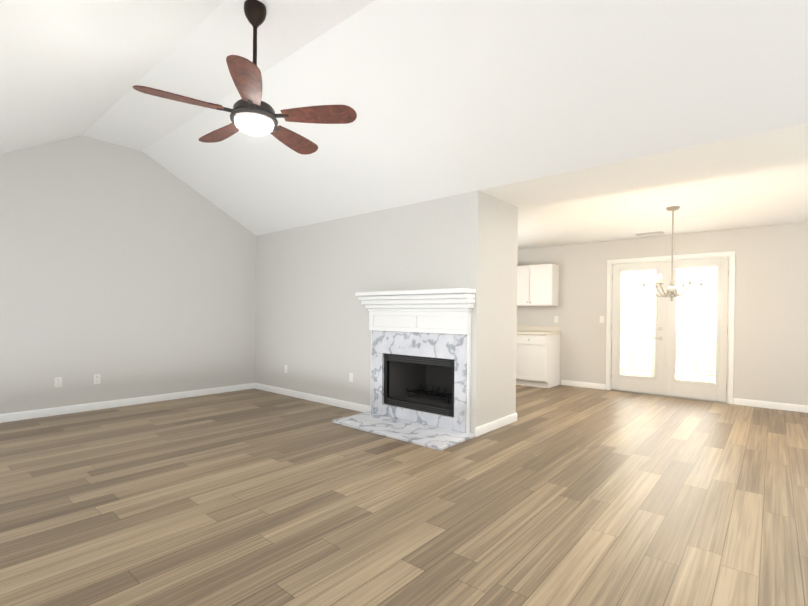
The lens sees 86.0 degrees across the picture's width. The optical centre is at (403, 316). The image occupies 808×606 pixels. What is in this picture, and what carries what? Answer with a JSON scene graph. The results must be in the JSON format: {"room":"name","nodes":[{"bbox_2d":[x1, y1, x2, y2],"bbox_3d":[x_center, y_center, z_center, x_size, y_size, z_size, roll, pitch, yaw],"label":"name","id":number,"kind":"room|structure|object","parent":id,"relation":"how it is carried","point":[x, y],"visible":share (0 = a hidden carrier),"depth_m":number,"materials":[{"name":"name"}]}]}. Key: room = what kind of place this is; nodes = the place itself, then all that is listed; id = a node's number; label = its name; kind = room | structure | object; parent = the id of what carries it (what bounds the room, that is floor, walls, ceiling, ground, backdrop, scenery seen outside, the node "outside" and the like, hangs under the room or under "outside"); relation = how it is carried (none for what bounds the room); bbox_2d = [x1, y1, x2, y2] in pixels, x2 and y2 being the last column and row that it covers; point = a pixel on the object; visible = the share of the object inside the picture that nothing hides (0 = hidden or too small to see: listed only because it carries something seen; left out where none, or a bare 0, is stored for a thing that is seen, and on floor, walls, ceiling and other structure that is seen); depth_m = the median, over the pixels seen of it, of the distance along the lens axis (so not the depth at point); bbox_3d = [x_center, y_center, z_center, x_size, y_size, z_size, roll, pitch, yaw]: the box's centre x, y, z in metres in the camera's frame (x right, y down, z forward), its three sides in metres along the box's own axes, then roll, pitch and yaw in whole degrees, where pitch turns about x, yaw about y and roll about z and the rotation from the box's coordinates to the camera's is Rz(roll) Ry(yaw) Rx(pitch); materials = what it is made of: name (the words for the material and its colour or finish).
{"room":"living room","nodes":[
{"label":"living room","id":0,"kind":"room"},
{"bbox_2d":[0,0,224,153],"bbox_3d":[-1.608,-1.576,1.941,7.760,1.314,1.990,1,0,40],"label":"ceiling","id":1,"kind":"structure","parent":0,"point":[71,68],"depth_m":2.97,"materials":[{"name":"white paint"}]},
{"bbox_2d":[0,135,255,413],"bbox_3d":[-2.513,-0.510,6.785,0.120,3.280,8.190,1,0,40],"label":"wall","id":2,"kind":"structure","parent":0,"point":[126,272],"depth_m":5.39,"materials":[{"name":"beige paint"}]},
{"bbox_2d":[54,377,61,387],"bbox_3d":[-3.979,0.751,4.988,0.008,0.116,0.072,1,0,40],"label":"electrical outlet plate","id":3,"kind":"object","parent":2,"relation":"attached to","point":[58,380],"depth_m":4.98,"materials":[{"name":"white plastic"}]},
{"bbox_2d":[93,374,100,383],"bbox_3d":[-3.735,0.757,5.274,0.008,0.116,0.072,1,0,40],"label":"electrical outlet plate","id":4,"kind":"object","parent":2,"relation":"attached to","point":[96,378],"depth_m":5.27,"materials":[{"name":"white plastic"}]},
{"bbox_2d":[0,383,254,422],"bbox_3d":[-3.711,1.083,5.305,0.014,0.088,4.150,1,0,40],"label":"baseboard","id":5,"kind":"structure","parent":2,"relation":"attached to","point":[17,416],"depth_m":5.41,"materials":[{"name":"white wood"}]},
{"bbox_2d":[83,0,374,150],"bbox_3d":[-0.749,-2.171,2.938,7.760,0.120,0.640,1,0,40],"label":"ceiling","id":6,"kind":"structure","parent":0,"point":[193,64],"depth_m":3.56,"materials":[{"name":"white paint"}]},
{"bbox_2d":[133,0,356,154],"bbox_3d":[-1.062,-1.683,2.991,1.295,0.862,1.349,1,0,40],"label":"ceiling fan","id":7,"kind":"object","parent":6,"relation":"hanging from","point":[252,113],"visible":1,"depth_m":2.89,"materials":[{"name":"brown wood"}]},
{"bbox_2d":[255,190,483,432],"bbox_3d":[-0.782,-0.056,5.616,4.040,2.420,0.120,1,0,40],"label":"wall","id":8,"kind":"structure","parent":0,"point":[312,332],"depth_m":5.46,"materials":[{"name":"beige paint"}]},
{"bbox_2d":[255,383,369,412],"bbox_3d":[-1.363,1.102,6.021,2.629,0.088,0.014,1,0,40],"label":"baseboard","id":9,"kind":"structure","parent":8,"relation":"attached to","point":[332,401],"depth_m":5.87,"materials":[{"name":"white wood"}]},
{"bbox_2d":[349,373,352,381],"bbox_3d":[-0.656,0.755,5.439,0.072,0.116,0.018,1,0,40],"label":"electrical outlet plate","id":10,"kind":"object","parent":8,"relation":"attached to","point":[350,374],"depth_m":5.43,"materials":[{"name":"white plastic"}]},
{"bbox_2d":[0,385,807,605],"bbox_3d":[0.377,1.223,4.316,7.760,0.100,8.190,1,0,40],"label":"floor","id":11,"kind":"structure","parent":0,"point":[561,495],"depth_m":2.69,"materials":[{"name":"brown wood"}]},
{"bbox_2d":[332,288,475,450],"bbox_3d":[0.120,0.443,4.716,1.512,1.450,1.124,1,0,40],"label":"fireplace","id":12,"kind":"object","parent":11,"relation":"on","point":[420,367],"visible":1,"depth_m":4.64,"materials":[{"name":"stone"}]},
{"bbox_2d":[516,333,559,387],"bbox_3d":[2.296,0.735,7.509,0.595,0.875,0.599,1,0,40],"label":"base cabinet","id":13,"kind":"object","parent":11,"relation":"on","point":[537,356],"depth_m":7.28,"materials":[{"name":"white paint"}]},
{"bbox_2d":[517,329,555,336],"bbox_3d":[1.613,0.267,8.076,2.420,0.039,0.624,1,0,40],"label":"countertop","id":14,"kind":"structure","parent":13,"relation":"on","point":[518,330],"depth_m":7.23,"materials":[{"name":"beige stone"}]},
{"bbox_2d":[142,0,807,249],"bbox_3d":[1.259,-1.735,5.299,7.760,0.980,5.560,1,0,40],"label":"ceiling","id":15,"kind":"structure","parent":0,"point":[444,98],"depth_m":3.41,"materials":[{"name":"white paint"}]},
{"bbox_2d":[635,231,663,235],"bbox_3d":[3.596,-1.222,6.353,0.360,0.010,0.160,1,0,40],"label":"ceiling vent","id":16,"kind":"object","parent":15,"relation":"in","point":[649,233],"visible":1,"depth_m":6.32,"materials":[{"name":"metal"}]},
{"bbox_2d":[641,206,704,300],"bbox_3d":[3.002,-0.701,4.848,0.606,1.049,0.606,1,0,40],"label":"chandelier","id":17,"kind":"object","parent":15,"relation":"hanging from","point":[672,292],"visible":1,"depth_m":4.83,"materials":[{"name":"silver metal"}]},
{"bbox_2d":[482,193,517,424],"bbox_3d":[0.991,-0.034,4.675,0.120,2.420,0.750,1,0,40],"label":"wall","id":18,"kind":"structure","parent":0,"point":[499,309],"depth_m":4.61,"materials":[{"name":"beige paint"}]},
{"bbox_2d":[475,413,516,436],"bbox_3d":[0.992,1.133,4.593,0.014,0.088,0.898,1,0,40],"label":"baseboard","id":19,"kind":"structure","parent":18,"relation":"attached to","point":[492,425],"depth_m":4.54,"materials":[{"name":"white wood"}]},
{"bbox_2d":[517,222,807,405],"bbox_3d":[3.007,-0.030,7.378,7.520,2.420,0.120,1,0,40],"label":"wall","id":20,"kind":"structure","parent":0,"point":[771,322],"depth_m":5.93,"materials":[{"name":"beige paint"}]},
{"bbox_2d":[517,264,558,305],"bbox_3d":[2.275,-0.554,7.725,0.857,0.710,0.304,1,0,40],"label":"upper cabinet","id":21,"kind":"object","parent":20,"relation":"attached to","point":[537,285],"visible":0.33,"depth_m":7.51,"materials":[{"name":"white paint"}]},
{"bbox_2d":[517,325,559,332],"bbox_3d":[1.803,0.198,8.312,2.400,0.099,0.020,1,0,40],"label":"backsplash","id":22,"kind":"structure","parent":20,"relation":"attached to","point":[535,329],"depth_m":7.71,"materials":[{"name":"beige stone"}]},
{"bbox_2d":[561,380,605,389],"bbox_3d":[3.006,1.137,7.288,0.720,0.088,0.014,1,0,40],"label":"baseboard","id":23,"kind":"structure","parent":20,"relation":"attached to","point":[584,384],"depth_m":7.26,"materials":[{"name":"white wood"}]},
{"bbox_2d":[611,257,728,401],"bbox_3d":[3.938,0.170,6.530,1.522,2.021,0.109,1,0,40],"label":"french door","id":24,"kind":"structure","parent":20,"relation":"in","point":[664,345],"depth_m":6.50,"materials":[{"name":"white paint"}]},
{"bbox_2d":[605,251,734,403],"bbox_3d":[3.967,0.139,6.564,1.658,2.111,0.167,1,0,40],"label":"door frame","id":25,"kind":"structure","parent":20,"relation":"attached to","point":[731,311],"depth_m":6.30,"materials":[{"name":"white paint"}]},
{"bbox_2d":[733,398,807,412],"bbox_3d":[5.178,1.169,5.435,1.670,0.088,0.014,1,0,40],"label":"baseboard","id":26,"kind":"structure","parent":20,"relation":"attached to","point":[773,405],"depth_m":5.71,"materials":[{"name":"white wood"}]},
{"label":"outside","id":27,"kind":"structure","parent":0,"visible":0},
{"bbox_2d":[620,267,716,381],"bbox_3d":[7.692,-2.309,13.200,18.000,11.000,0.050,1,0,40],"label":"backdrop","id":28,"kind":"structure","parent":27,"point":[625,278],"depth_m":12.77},
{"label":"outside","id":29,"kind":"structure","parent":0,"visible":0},
{"bbox_2d":[620,326,715,382],"bbox_3d":[4.901,0.777,7.574,4.475,1.160,2.320,1,0,40],"label":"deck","id":30,"kind":"object","parent":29,"point":[651,340],"depth_m":8.56,"materials":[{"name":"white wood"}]}
]}

